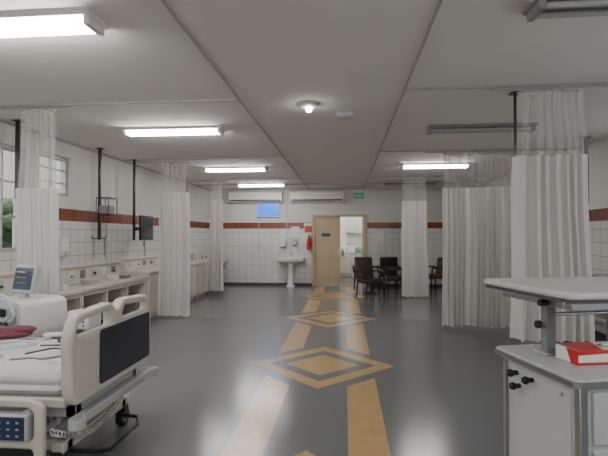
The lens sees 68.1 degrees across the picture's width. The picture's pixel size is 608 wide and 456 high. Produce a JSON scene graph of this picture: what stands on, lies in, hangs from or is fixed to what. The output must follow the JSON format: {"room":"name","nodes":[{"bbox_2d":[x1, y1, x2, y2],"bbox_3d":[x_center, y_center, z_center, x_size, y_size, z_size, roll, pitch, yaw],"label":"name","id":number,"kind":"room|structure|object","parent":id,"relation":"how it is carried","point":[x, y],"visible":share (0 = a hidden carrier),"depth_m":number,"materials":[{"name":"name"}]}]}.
{"room":"hospital room","nodes":[
{"label":"hospital room","id":0,"kind":"room"},
{"bbox_2d":[0,121,210,319],"bbox_3d":[-3.751,0.137,5.009,0.180,2.900,17.700,0,-1,5],"label":"wall","id":1,"kind":"structure","parent":0,"point":[78,219],"depth_m":7.64,"materials":[{"name":"tile"}]},
{"bbox_2d":[0,271,14,295],"bbox_3d":[-3.563,0.662,5.083,0.180,0.270,1.900,0,-1,5],"label":"panel","id":2,"kind":"object","parent":1,"relation":"attached to","point":[6,278],"visible":0.12,"depth_m":5.28,"materials":[{"name":"beige laminate"}]},
{"bbox_2d":[0,143,22,251],"bbox_3d":[-3.781,-0.378,4.694,0.080,1.320,2.250,0,-1,5],"label":"window","id":3,"kind":"structure","parent":1,"relation":"in","point":[2,146],"depth_m":5.58,"materials":[{"name":"grey paint"}]},
{"bbox_2d":[0,106,69,109],"bbox_3d":[-3.078,-1.280,4.822,1.200,0.020,0.020,0,-1,5],"label":"rail","id":4,"kind":"object","parent":1,"relation":"attached to","point":[58,106],"visible":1,"depth_m":4.79,"materials":[{"name":"white metal"}]},
{"bbox_2d":[14,107,58,337],"bbox_3d":[-2.838,0.029,4.775,0.499,2.625,0.172,0,-1,2],"label":"privacy curtain","id":5,"kind":"object","parent":4,"relation":"hanging from","point":[37,209],"visible":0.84,"depth_m":4.73,"materials":[{"name":"white fabric"}]},
{"bbox_2d":[39,151,67,196],"bbox_3d":[-3.624,-0.758,6.419,0.080,0.580,0.700,0,-1,5],"label":"window","id":6,"kind":"structure","parent":1,"relation":"in","point":[64,161],"depth_m":6.61,"materials":[{"name":"grey paint"}]},
{"bbox_2d":[59,238,68,256],"bbox_3d":[-3.466,0.278,6.487,0.120,0.270,0.140,0,-1,5],"label":"soap dispenser","id":7,"kind":"object","parent":1,"relation":"attached to","point":[63,242],"visible":0.91,"depth_m":6.43,"materials":[{"name":"white plastic"}]},
{"bbox_2d":[59,261,121,284],"bbox_3d":[-3.386,0.696,7.025,0.180,0.270,1.900,0,-1,5],"label":"panel","id":8,"kind":"object","parent":1,"relation":"attached to","point":[71,274],"visible":0.63,"depth_m":6.92,"materials":[{"name":"beige plastic"}]},
{"bbox_2d":[0,118,211,190],"bbox_3d":[-3.647,-1.298,5.024,0.030,0.030,17.700,0,-1,5],"label":"trim","id":9,"kind":"structure","parent":1,"relation":"attached to","point":[1,119],"depth_m":6.96,"materials":[{"name":"paint"}]},
{"bbox_2d":[0,99,238,107],"bbox_3d":[-2.174,-1.308,4.740,3.015,0.018,0.024,0,-1,5],"label":"trim","id":10,"kind":"structure","parent":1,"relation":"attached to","point":[208,100],"depth_m":4.71,"materials":[{"name":"paint"}]},
{"bbox_2d":[119,255,158,270],"bbox_3d":[-3.205,0.688,9.017,0.180,0.216,1.700,0,-1,5],"label":"panel","id":11,"kind":"object","parent":1,"relation":"attached to","point":[127,264],"visible":0.83,"depth_m":8.66,"materials":[{"name":"beige plastic"}]},
{"bbox_2d":[124,161,186,162],"bbox_3d":[-2.756,-1.218,8.357,1.200,0.020,0.020,0,-1,5],"label":"rail","id":12,"kind":"object","parent":1,"relation":"attached to","point":[179,161],"visible":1,"depth_m":8.34,"materials":[{"name":"grey metal"}]},
{"bbox_2d":[157,162,189,316],"bbox_3d":[-2.385,0.201,8.311,0.588,2.845,0.159,0,-1,8],"label":"privacy curtain","id":13,"kind":"object","parent":12,"relation":"hanging from","point":[174,208],"visible":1,"depth_m":8.27,"materials":[{"name":"white fabric"}]},
{"bbox_2d":[190,251,208,260],"bbox_3d":[-2.870,0.808,12.700,0.180,0.243,1.800,0,-1,5],"label":"panel","id":14,"kind":"object","parent":1,"relation":"attached to","point":[200,256],"visible":0.62,"depth_m":12.38,"materials":[{"name":"beige plastic"}]},
{"bbox_2d":[123,157,283,160],"bbox_3d":[-1.861,-1.248,8.175,3.015,0.018,0.024,0,-1,5],"label":"trim","id":15,"kind":"structure","parent":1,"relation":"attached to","point":[276,157],"depth_m":8.15,"materials":[{"name":"paint"}]},
{"bbox_2d":[182,181,227,181],"bbox_3d":[-2.489,-1.167,11.294,1.200,0.020,0.020,0,-1,5],"label":"rail","id":16,"kind":"object","parent":1,"relation":"attached to","point":[182,181],"visible":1,"depth_m":11.28,"materials":[{"name":"grey metal"}]},
{"bbox_2d":[209,181,223,290],"bbox_3d":[-2.199,0.202,11.239,0.365,2.744,0.188,0,-1,5],"label":"privacy curtain","id":17,"kind":"object","parent":16,"relation":"hanging from","point":[216,206],"visible":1,"depth_m":11.20,"materials":[{"name":"white fabric"}]},
{"bbox_2d":[182,179,299,180],"bbox_3d":[-1.589,-1.196,11.162,3.015,0.018,0.024,0,-1,5],"label":"trim","id":18,"kind":"structure","parent":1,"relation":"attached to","point":[227,179],"depth_m":11.13,"materials":[{"name":"paint"}]},
{"bbox_2d":[196,182,490,185],"bbox_3d":[0.915,-1.176,12.004,7.850,0.030,0.030,0,-1,5],"label":"trim","id":19,"kind":"structure","parent":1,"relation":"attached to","point":[437,182],"depth_m":12.01,"materials":[{"name":"paint"}]},
{"bbox_2d":[0,277,605,455],"bbox_3d":[0.442,1.668,6.760,8.250,0.100,22.400,0,-1,5],"label":"floor","id":20,"kind":"structure","parent":0,"point":[252,370],"depth_m":4.63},
{"bbox_2d":[0,265,66,337],"bbox_3d":[-2.633,0.959,4.131,0.653,1.227,0.684,0,-1,25],"label":"ventilator","id":21,"kind":"object","parent":20,"relation":"on","point":[48,313],"visible":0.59,"depth_m":4.08,"materials":[{"name":"white plastic"}]},
{"bbox_2d":[11,265,41,297],"bbox_3d":[-2.565,0.515,4.153,0.300,0.343,0.104,0,-1,25],"label":"monitor","id":22,"kind":"object","parent":21,"relation":"on","point":[26,279],"depth_m":4.11,"materials":[{"name":"grey plastic"}]},
{"bbox_2d":[8,289,83,311],"bbox_3d":[-3.345,1.193,5.029,0.618,0.790,2.050,0,-1,5],"label":"countertop","id":23,"kind":"structure","parent":20,"relation":"on","point":[72,296],"depth_m":5.96,"materials":[{"name":"beige laminate"}]},
{"bbox_2d":[67,297,80,311],"bbox_3d":[-3.365,0.998,5.034,0.578,0.300,2.050,0,-1,5],"label":"shelf","id":24,"kind":"object","parent":23,"relation":"attached to","point":[73,303],"depth_m":6.01,"materials":[{"name":"beige laminate"}]},
{"bbox_2d":[0,294,157,455],"bbox_3d":[-2.357,1.017,3.243,2.234,1.080,1.194,0,-1,5],"label":"hospital bed","id":25,"kind":"object","parent":20,"relation":"on","point":[89,383],"visible":0.98,"depth_m":2.82,"materials":[{"name":"beige plastic"}]},
{"bbox_2d":[0,325,36,339],"bbox_3d":[-2.306,0.809,3.490,0.428,0.093,0.256,0,-1,5],"label":"folded garment","id":26,"kind":"object","parent":25,"relation":"on","point":[20,331],"visible":1,"depth_m":3.43,"materials":[{"name":"red fabric"}]},
{"bbox_2d":[0,340,37,357],"bbox_3d":[-2.120,0.824,3.095,0.426,0.032,0.388,0,-1,5],"label":"tubing","id":27,"kind":"object","parent":25,"relation":"on","point":[33,343],"visible":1,"depth_m":3.17,"materials":[{"name":"white plastic"}]},
{"bbox_2d":[9,355,60,360],"bbox_3d":[-1.656,0.829,2.874,0.404,0.016,0.070,0,-1,-16],"label":"cable","id":28,"kind":"object","parent":25,"relation":"on","point":[58,356],"visible":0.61,"depth_m":2.86,"materials":[{"name":"grey plastic"}]},
{"bbox_2d":[25,344,59,354],"bbox_3d":[-1.683,0.831,3.097,0.346,0.014,0.236,0,-1,-6],"label":"tubing","id":29,"kind":"object","parent":25,"relation":"on","point":[43,344],"visible":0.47,"depth_m":3.09,"materials":[{"name":"grey plastic"}]},
{"bbox_2d":[43,332,61,336],"bbox_3d":[-1.989,0.842,3.558,0.130,0.020,0.080,0,-1,-23],"label":"pack","id":30,"kind":"object","parent":25,"relation":"on","point":[52,334],"visible":0.92,"depth_m":3.54,"materials":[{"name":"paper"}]},
{"bbox_2d":[67,309,100,331],"bbox_3d":[-2.005,1.162,4.099,0.332,0.820,0.332,1,-1,-28],"label":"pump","id":31,"kind":"object","parent":20,"relation":"on","point":[92,322],"visible":0.17,"depth_m":4.04,"materials":[{"name":"plastic"}]},
{"bbox_2d":[68,276,147,333],"bbox_3d":[-3.163,1.228,7.030,0.618,0.790,1.930,0,-1,5],"label":"countertop","id":32,"kind":"structure","parent":20,"relation":"on","point":[106,290],"depth_m":7.04,"materials":[{"name":"beige laminate"}]},
{"bbox_2d":[81,279,99,284],"bbox_3d":[-3.134,0.789,6.598,0.168,0.070,0.228,0,-1,5],"label":"box","id":33,"kind":"object","parent":32,"relation":"on","point":[86,281],"visible":1,"depth_m":6.50,"materials":[{"name":"grey plastic"}]},
{"bbox_2d":[107,272,119,279],"bbox_3d":[-3.075,0.776,7.246,0.168,0.120,0.108,0,-1,5],"label":"box","id":34,"kind":"object","parent":32,"relation":"on","point":[110,275],"visible":1,"depth_m":7.20,"materials":[{"name":"white plastic"}]},
{"bbox_2d":[81,282,145,308],"bbox_3d":[-3.183,1.033,7.035,0.578,0.300,1.930,0,-1,5],"label":"shelf","id":35,"kind":"object","parent":32,"relation":"attached to","point":[109,294],"depth_m":7.06,"materials":[{"name":"beige laminate"}]},
{"bbox_2d":[120,268,158,316],"bbox_3d":[-3.016,1.218,8.478,0.648,0.860,0.860,0,-1,5],"label":"base cabinet","id":36,"kind":"object","parent":20,"relation":"on","point":[152,283],"visible":0.33,"depth_m":8.16,"materials":[{"name":"beige laminate"}]},
{"bbox_2d":[120,268,158,273],"bbox_3d":[-3.021,0.808,8.486,0.638,0.040,0.860,0,-1,5],"label":"countertop","id":37,"kind":"structure","parent":36,"relation":"on","point":[144,270],"depth_m":8.08,"materials":[{"name":"beige laminate"}]},
{"bbox_2d":[190,263,197,300],"bbox_3d":[-2.855,1.249,10.251,0.648,0.860,0.860,0,-1,5],"label":"base cabinet","id":38,"kind":"object","parent":20,"relation":"on","point":[193,266],"visible":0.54,"depth_m":10.38,"materials":[{"name":"beige laminate"}]},
{"bbox_2d":[190,261,208,298],"bbox_3d":[-2.774,1.265,11.137,0.648,0.860,0.860,0,-1,5],"label":"base cabinet","id":39,"kind":"object","parent":20,"relation":"on","point":[203,266],"visible":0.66,"depth_m":11.04,"materials":[{"name":"beige laminate"}]},
{"bbox_2d":[206,259,228,292],"bbox_3d":[-2.650,1.326,12.671,0.618,0.790,1.800,0,-1,5],"label":"countertop","id":40,"kind":"structure","parent":20,"relation":"on","point":[225,261],"depth_m":13.46,"materials":[{"name":"beige laminate"}]},
{"bbox_2d":[277,252,303,286],"bbox_3d":[-0.395,1.215,13.291,0.800,1.034,0.520,0,-1,5],"label":"pedestal sink","id":41,"kind":"object","parent":20,"relation":"on","point":[290,261],"visible":1,"depth_m":13.23,"materials":[{"name":"white ceramic"}]},
{"bbox_2d":[277,257,303,262],"bbox_3d":[-0.395,0.952,13.296,0.800,0.160,0.520,0,-1,5],"label":"basin","id":42,"kind":"object","parent":41,"relation":"in","point":[280,259],"depth_m":13.06,"materials":[{"name":"white ceramic"}]},
{"bbox_2d":[340,256,350,280],"bbox_3d":[1.331,1.346,14.819,0.444,0.825,0.604,0,-1,5],"label":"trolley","id":43,"kind":"object","parent":20,"relation":"on","point":[341,273],"visible":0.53,"depth_m":14.71,"materials":[{"name":"metal"}]},
{"bbox_2d":[340,252,361,276],"bbox_3d":[1.906,1.338,16.505,1.660,0.900,0.720,0,-1,5],"label":"countertop","id":44,"kind":"structure","parent":20,"relation":"on","point":[344,262],"depth_m":16.19,"materials":[{"name":"white plastic"}]},
{"bbox_2d":[352,257,372,289],"bbox_3d":[1.654,1.260,12.635,0.588,0.924,0.577,0,-1,5],"label":"armchair","id":45,"kind":"object","parent":20,"relation":"on","point":[355,258],"visible":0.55,"depth_m":12.43,"materials":[{"name":"plastic"}]},
{"bbox_2d":[355,259,384,299],"bbox_3d":[1.571,1.229,10.874,0.588,0.924,0.577,0,-1,-23],"label":"armchair","id":46,"kind":"object","parent":20,"relation":"on","point":[364,270],"visible":1,"depth_m":10.96,"materials":[{"name":"leather"}]},
{"bbox_2d":[377,257,398,289],"bbox_3d":[2.355,1.260,12.621,0.588,0.924,0.577,0,-1,5],"label":"armchair","id":47,"kind":"object","parent":20,"relation":"on","point":[384,261],"visible":0.73,"depth_m":12.38,"materials":[{"name":"leather"}]},
{"bbox_2d":[384,267,401,295],"bbox_3d":[2.377,1.241,11.566,0.577,0.924,0.588,0,-1,1],"label":"armchair","id":48,"kind":"object","parent":20,"relation":"on","point":[388,277],"visible":0.57,"depth_m":11.34,"materials":[{"name":"plastic"}]},
{"bbox_2d":[428,257,442,293],"bbox_3d":[3.501,1.249,12.030,0.577,0.924,0.588,0,-1,-16],"label":"armchair","id":49,"kind":"object","parent":20,"relation":"on","point":[438,274],"visible":0.58,"depth_m":11.88,"materials":[{"name":"brown leather"}]},
{"bbox_2d":[484,276,607,455],"bbox_3d":[1.430,0.908,2.236,0.764,1.262,0.712,0,-1,-9],"label":"bedside table","id":50,"kind":"object","parent":20,"relation":"on","point":[554,406],"visible":0.97,"depth_m":2.10,"materials":[{"name":"metal"}]},
{"bbox_2d":[484,276,607,300],"bbox_3d":[1.429,0.294,2.263,0.760,0.034,0.680,0,-1,-9],"label":"tray","id":51,"kind":"object","parent":50,"relation":"on","point":[595,288],"depth_m":2.16,"materials":[{"name":"white plastic"}]},
{"bbox_2d":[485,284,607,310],"bbox_3d":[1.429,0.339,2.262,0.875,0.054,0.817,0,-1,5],"label":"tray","id":52,"kind":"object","parent":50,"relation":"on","point":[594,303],"depth_m":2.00,"materials":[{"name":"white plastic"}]},
{"bbox_2d":[496,341,607,382],"bbox_3d":[1.428,0.646,2.216,0.695,0.015,0.600,0,-1,-9],"label":"countertop","id":53,"kind":"structure","parent":50,"relation":"on","point":[569,371],"depth_m":2.07,"materials":[{"name":"plastic"}]},
{"bbox_2d":[556,341,607,365],"bbox_3d":[1.436,0.595,2.177,0.372,0.085,0.151,0,-1,-9],"label":"glove box","id":54,"kind":"object","parent":50,"relation":"on","point":[577,353],"visible":1,"depth_m":2.10,"materials":[{"name":"cardboard"}]},
{"bbox_2d":[566,347,577,365],"bbox_3d":[1.259,0.603,2.112,0.002,0.067,0.075,0,-1,-9],"label":"print","id":55,"kind":"object","parent":54,"relation":"attached to","point":[571,353],"depth_m":2.12,"materials":[{"name":"red paint"}]},
{"bbox_2d":[556,342,602,350],"bbox_3d":[1.349,0.568,2.165,0.188,0.001,0.146,0,-1,-9],"label":"print","id":56,"kind":"object","parent":54,"relation":"on","point":[573,346],"depth_m":2.16,"materials":[{"name":"red paint"}]},
{"bbox_2d":[578,362,607,365],"bbox_3d":[1.448,0.630,2.103,0.370,0.012,0.001,0,-1,-9],"label":"print","id":57,"kind":"object","parent":54,"relation":"attached to","point":[579,363],"depth_m":2.08,"materials":[{"name":"red paint"}]},
{"bbox_2d":[578,350,607,355],"bbox_3d":[1.448,0.581,2.103,0.370,0.026,0.001,0,-1,-9],"label":"print","id":58,"kind":"object","parent":54,"relation":"on","point":[580,352],"depth_m":2.09,"materials":[{"name":"white paint"}]},
{"bbox_2d":[594,310,605,322],"bbox_3d":[4.005,1.211,6.042,0.618,0.790,2.400,0,-1,5],"label":"countertop","id":59,"kind":"structure","parent":20,"relation":"on","point":[602,318],"depth_m":5.70,"materials":[{"name":"beige laminate"}]},
{"bbox_2d":[0,0,607,189],"bbox_3d":[0.442,-1.341,6.812,8.250,0.120,22.400,0,-1,5],"label":"ceiling","id":60,"kind":"structure","parent":0,"point":[358,57],"depth_m":4.06,"materials":[{"name":"paint"}]},
{"bbox_2d":[11,119,24,197],"bbox_3d":[-3.471,-0.830,5.452,0.100,0.950,0.100,0,-1,5],"label":"pole","id":61,"kind":"object","parent":60,"relation":"hanging from","point":[17,121],"visible":0.84,"depth_m":5.44,"materials":[{"name":"black metal"}]},
{"bbox_2d":[0,6,109,37],"bbox_3d":[-1.973,-1.309,2.944,1.320,0.080,0.280,0,-1,5],"label":"fluorescent light","id":62,"kind":"object","parent":60,"relation":"attached to","point":[66,20],"visible":1,"depth_m":2.85,"materials":[{"name":"white plastic"}]},
{"bbox_2d":[83,15,104,35],"bbox_3d":[-1.346,-1.295,2.887,0.040,0.050,0.180,0,-1,5],"label":"socket","id":63,"kind":"object","parent":62,"relation":"attached to","point":[97,27],"depth_m":2.87,"materials":[{"name":"white plastic"}]},
{"bbox_2d":[92,148,116,256],"bbox_3d":[-3.175,-0.405,7.175,0.276,1.740,0.418,0,-1,5],"label":"pole","id":64,"kind":"object","parent":60,"relation":"hanging from","point":[105,209],"visible":1,"depth_m":7.17,"materials":[{"name":"black metal"}]},
{"bbox_2d":[96,197,116,214],"bbox_3d":[-3.144,-0.345,7.171,0.213,0.274,0.274,0,-1,5],"label":"basket","id":65,"kind":"object","parent":64,"relation":"on","point":[105,209],"depth_m":7.08,"materials":[{"name":"grey metal"}]},
{"bbox_2d":[131,159,152,239],"bbox_3d":[-3.052,-0.512,8.497,0.203,1.480,0.550,0,-1,5],"label":"pole","id":66,"kind":"object","parent":60,"relation":"hanging from","point":[145,228],"visible":1,"depth_m":8.29,"materials":[{"name":"black metal"}]},
{"bbox_2d":[139,215,152,239],"bbox_3d":[-2.977,-0.002,8.496,0.050,0.460,0.520,0,-1,5],"label":"monitor","id":67,"kind":"object","parent":66,"relation":"on","point":[145,222],"depth_m":8.40,"materials":[{"name":"black paint"}]},
{"bbox_2d":[120,125,225,136],"bbox_3d":[-1.706,-1.258,5.882,1.320,0.080,0.280,0,-1,5],"label":"fluorescent light","id":68,"kind":"object","parent":60,"relation":"attached to","point":[200,129],"visible":1,"depth_m":5.80,"materials":[{"name":"white plastic"}]},
{"bbox_2d":[122,130,131,136],"bbox_3d":[-2.333,-1.242,5.938,0.040,0.050,0.180,0,-1,5],"label":"socket","id":69,"kind":"object","parent":68,"relation":"attached to","point":[125,132],"depth_m":5.86,"materials":[{"name":"white plastic"}]},
{"bbox_2d":[203,166,268,172],"bbox_3d":[-1.400,-1.199,9.247,1.320,0.080,0.280,0,-1,5],"label":"fluorescent light","id":70,"kind":"object","parent":60,"relation":"attached to","point":[249,168],"visible":1,"depth_m":9.16,"materials":[{"name":"white plastic"}]},
{"bbox_2d":[236,183,285,186],"bbox_3d":[-1.142,-1.149,12.075,1.320,0.080,0.280,0,-1,5],"label":"fluorescent light","id":71,"kind":"object","parent":60,"relation":"attached to","point":[237,184],"visible":1,"depth_m":12.01,"materials":[{"name":"white plastic"}]},
{"bbox_2d":[299,101,318,111],"bbox_3d":[0.051,-1.272,4.778,0.210,0.090,0.210,0,-1,5],"label":"recessed light","id":72,"kind":"object","parent":60,"relation":"in","point":[308,105],"visible":1,"depth_m":4.73,"materials":[{"name":"white glass"}]},
{"bbox_2d":[337,112,352,118],"bbox_3d":[0.467,-1.283,5.152,0.180,0.055,0.140,0,-1,5],"label":"smoke detector","id":73,"kind":"object","parent":60,"relation":"attached to","point":[340,115],"visible":1,"depth_m":5.09,"materials":[{"name":"grey plastic"}]},
{"bbox_2d":[364,0,442,188],"bbox_3d":[0.984,-1.312,4.603,0.020,0.016,17.700,0,-1,5],"label":"trim","id":74,"kind":"structure","parent":60,"relation":"attached to","point":[439,2],"depth_m":3.66,"materials":[{"name":"paint"}]},
{"bbox_2d":[384,182,436,186],"bbox_3d":[2.810,-1.152,11.916,1.320,0.080,0.280,0,-1,5],"label":"fluorescent light","id":75,"kind":"object","parent":60,"relation":"attached to","point":[398,183],"visible":0.99,"depth_m":11.83,"materials":[{"name":"grey metal"}]},
{"bbox_2d":[400,162,471,168],"bbox_3d":[2.554,-1.207,8.777,1.320,0.080,0.280,0,-1,5],"label":"fluorescent light","id":76,"kind":"object","parent":60,"relation":"attached to","point":[467,164],"visible":1,"depth_m":8.69,"materials":[{"name":"white plastic"}]},
{"bbox_2d":[380,148,581,151],"bbox_3d":[2.836,-1.264,7.296,3.170,0.018,0.024,0,-1,5],"label":"trim","id":77,"kind":"structure","parent":60,"relation":"attached to","point":[531,148],"depth_m":7.29,"materials":[{"name":"paint"}]},
{"bbox_2d":[426,122,538,134],"bbox_3d":[2.248,-1.260,5.743,1.320,0.080,0.280,0,-1,5],"label":"fluorescent light","id":78,"kind":"object","parent":60,"relation":"attached to","point":[528,127],"visible":1,"depth_m":5.67,"materials":[{"name":"grey metal"}]},
{"bbox_2d":[425,149,581,152],"bbox_3d":[3.192,-1.238,7.243,2.450,0.020,0.020,0,-1,5],"label":"rail","id":79,"kind":"object","parent":60,"relation":"attached to","point":[562,149],"visible":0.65,"depth_m":7.23,"materials":[{"name":"white metal"}]},
{"bbox_2d":[442,152,476,326],"bbox_3d":[2.509,0.174,7.313,0.552,2.824,0.196,0,-1,5],"label":"privacy curtain","id":80,"kind":"object","parent":79,"relation":"hanging from","point":[458,204],"visible":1,"depth_m":7.28,"materials":[{"name":"white fabric"}]},
{"bbox_2d":[474,151,513,327],"bbox_3d":[3.089,0.172,7.219,0.737,2.825,0.166,0,-1,5],"label":"privacy curtain","id":81,"kind":"object","parent":79,"relation":"hanging from","point":[493,204],"visible":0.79,"depth_m":7.19,"materials":[{"name":"white fabric"}]},
{"bbox_2d":[406,82,607,90],"bbox_3d":[2.548,-1.319,4.130,3.170,0.018,0.024,0,-1,5],"label":"trim","id":82,"kind":"structure","parent":60,"relation":"attached to","point":[595,83],"depth_m":4.18,"materials":[{"name":"paint"}]},
{"bbox_2d":[508,91,521,153],"bbox_3d":[2.066,-1.023,4.399,0.100,0.600,0.100,0,-1,5],"label":"pole","id":83,"kind":"object","parent":60,"relation":"hanging from","point":[514,94],"visible":0.93,"depth_m":4.39,"materials":[{"name":"black metal"}]},
{"bbox_2d":[485,85,607,89],"bbox_3d":[2.904,-1.293,4.077,2.450,0.020,0.020,0,-1,5],"label":"rail","id":84,"kind":"object","parent":60,"relation":"attached to","point":[579,86],"visible":1,"depth_m":4.13,"materials":[{"name":"white metal"}]},
{"bbox_2d":[510,87,594,342],"bbox_3d":[2.276,-0.125,4.108,0.721,2.329,0.188,0,-1,5],"label":"privacy curtain","id":85,"kind":"object","parent":84,"relation":"hanging from","point":[550,231],"visible":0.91,"depth_m":4.11,"materials":[{"name":"white fabric"}]},
{"bbox_2d":[522,0,607,21],"bbox_3d":[2.015,-1.314,2.631,1.320,0.080,0.280,0,-1,5],"label":"fluorescent light","id":86,"kind":"object","parent":60,"relation":"attached to","point":[537,9],"visible":1,"depth_m":2.70,"materials":[{"name":"grey metal"}]},
{"bbox_2d":[527,0,545,21],"bbox_3d":[1.387,-1.298,2.688,0.040,0.050,0.180,0,-1,5],"label":"socket","id":87,"kind":"object","parent":86,"relation":"attached to","point":[536,7],"depth_m":2.67,"materials":[{"name":"grey plastic"}]},
{"bbox_2d":[580,136,590,203],"bbox_3d":[3.993,-0.814,6.379,0.100,0.950,0.100,0,-1,5],"label":"pole","id":88,"kind":"object","parent":60,"relation":"hanging from","point":[585,140],"visible":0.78,"depth_m":6.36,"materials":[{"name":"metal"}]},
{"bbox_2d":[211,188,442,283],"bbox_3d":[1.056,0.286,13.532,8.210,2.900,0.150,0,-1,5],"label":"wall","id":89,"kind":"structure","parent":0,"point":[243,230],"depth_m":13.56,"materials":[{"name":"tile"}]},
{"bbox_2d":[160,0,309,189],"bbox_3d":[-0.644,-1.309,4.751,0.020,0.016,17.700,0,-1,5],"label":"trim","id":90,"kind":"structure","parent":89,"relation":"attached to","point":[164,2],"depth_m":3.68,"materials":[{"name":"paint"}]},
{"bbox_2d":[228,191,282,202],"bbox_3d":[-1.457,-0.933,13.579,1.640,0.340,0.250,0,-1,5],"label":"air conditioner","id":91,"kind":"object","parent":89,"relation":"attached to","point":[233,196],"visible":1,"depth_m":13.47,"materials":[{"name":"white plastic"}]},
{"bbox_2d":[257,203,279,216],"bbox_3d":[-1.080,-0.532,13.627,0.700,0.420,0.073,0,-1,5],"label":"wall screen","id":92,"kind":"object","parent":89,"relation":"attached to","point":[263,209],"visible":1,"depth_m":13.59,"materials":[{"name":"blue glass"}]},
{"bbox_2d":[291,227,298,236],"bbox_3d":[-0.266,0.117,13.576,0.250,0.320,0.005,0,-1,5],"label":"notice","id":93,"kind":"object","parent":89,"relation":"attached to","point":[294,230],"visible":1,"depth_m":13.57,"materials":[{"name":"paper"}]},
{"bbox_2d":[300,233,306,242],"bbox_3d":[-0.012,0.286,13.550,0.200,0.300,0.005,0,-1,5],"label":"notice","id":94,"kind":"object","parent":89,"relation":"attached to","point":[303,236],"visible":1,"depth_m":13.55,"materials":[{"name":"paper"}]},
{"bbox_2d":[304,223,311,232],"bbox_3d":[0.128,0.006,13.541,0.260,0.300,0.009,0,-1,5],"label":"sign","id":95,"kind":"object","parent":89,"relation":"attached to","point":[307,226],"visible":1,"depth_m":13.54,"materials":[{"name":"paper"}]},
{"bbox_2d":[290,190,343,202],"bbox_3d":[0.395,-0.936,13.411,1.600,0.340,0.250,0,-1,5],"label":"air conditioner","id":96,"kind":"object","parent":89,"relation":"attached to","point":[295,196],"visible":1,"depth_m":13.30,"materials":[{"name":"white plastic"}]},
{"bbox_2d":[315,217,339,285],"bbox_3d":[0.708,0.698,13.481,0.755,2.055,0.120,0,-1,5],"label":"door","id":97,"kind":"structure","parent":89,"relation":"in","point":[327,229],"depth_m":13.50,"materials":[{"name":"beige paint"}]},
{"bbox_2d":[224,282,441,286],"bbox_3d":[1.049,1.695,13.425,7.820,0.080,0.015,0,-1,5],"label":"baseboard","id":98,"kind":"structure","parent":89,"relation":"attached to","point":[225,283],"depth_m":13.57,"materials":[{"name":"grey plastic"}]},
{"bbox_2d":[312,214,366,285],"bbox_3d":[1.066,0.666,13.520,1.650,2.140,0.200,0,-1,5],"label":"trim","id":99,"kind":"structure","parent":89,"relation":"attached to","point":[322,215],"depth_m":13.47,"materials":[{"name":"beige paint"}]},
{"bbox_2d":[361,217,363,284],"bbox_3d":[1.807,0.706,13.938,0.090,2.055,0.750,0,-1,5],"label":"door","id":100,"kind":"structure","parent":89,"relation":"in","point":[362,247],"depth_m":13.88,"materials":[{"name":"beige paint"}]},
{"bbox_2d":[377,231,383,240],"bbox_3d":[2.274,0.233,13.343,0.210,0.300,0.005,0,-1,5],"label":"notice","id":101,"kind":"object","parent":89,"relation":"attached to","point":[380,234],"visible":1,"depth_m":13.34,"materials":[{"name":"paper"}]},
{"bbox_2d":[340,217,361,251],"bbox_3d":[1.697,0.346,16.988,3.500,2.900,0.150,0,-1,5],"label":"wall","id":102,"kind":"structure","parent":0,"point":[355,239],"depth_m":16.92,"materials":[{"name":"paint"}]},
{"bbox_2d":[346,217,362,232],"bbox_3d":[1.974,-0.108,16.734,0.800,0.600,0.320,0,-1,5],"label":"upper cabinet","id":103,"kind":"object","parent":102,"relation":"attached to","point":[353,224],"visible":0.7,"depth_m":16.59,"materials":[{"name":"white plastic"}]},
{"bbox_2d":[475,138,607,333],"bbox_3d":[4.246,0.125,4.281,0.180,2.900,17.700,0,-1,5],"label":"wall","id":104,"kind":"structure","parent":0,"point":[598,151],"depth_m":6.68,"materials":[{"name":"tile"}]},
{"bbox_2d":[382,177,502,178],"bbox_3d":[3.162,-1.201,10.881,3.170,0.018,0.024,0,-1,5],"label":"trim","id":105,"kind":"structure","parent":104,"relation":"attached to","point":[469,177],"depth_m":10.86,"materials":[{"name":"paint"}]},
{"bbox_2d":[394,178,502,179],"bbox_3d":[3.471,-1.175,10.852,2.550,0.020,0.020,0,-1,5],"label":"rail","id":106,"kind":"object","parent":104,"relation":"attached to","point":[482,178],"visible":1,"depth_m":10.86,"materials":[{"name":"grey metal"}]},
{"bbox_2d":[401,180,428,296],"bbox_3d":[2.694,0.246,10.895,0.656,2.845,0.111,0,-1,5],"label":"privacy curtain","id":107,"kind":"object","parent":106,"relation":"hanging from","point":[414,238],"visible":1,"depth_m":10.89,"materials":[{"name":"white fabric"}]},
{"label":"outside","id":108,"kind":"structure","parent":0,"visible":0},
{"bbox_3d":[-8.578,1.704,6.777,9.680,0.130,28.000,0,-1,5],"label":"ground","id":109,"kind":"structure","parent":108,"visible":0},
{"bbox_2d":[2,198,12,247],"bbox_3d":[-5.966,0.444,8.862,2.183,2.422,4.580,0,-1,5],"label":"tree","id":110,"kind":"object","parent":109,"relation":"on","point":[7,226],"visible":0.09,"depth_m":8.28,"materials":[{"name":"green plant"}]},
{"bbox_2d":[3,150,59,197],"bbox_3d":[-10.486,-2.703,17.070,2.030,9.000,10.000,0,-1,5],"label":"apartment building","id":111,"kind":"structure","parent":109,"relation":"on","point":[7,155],"depth_m":14.95,"materials":[{"name":"beige concrete"}]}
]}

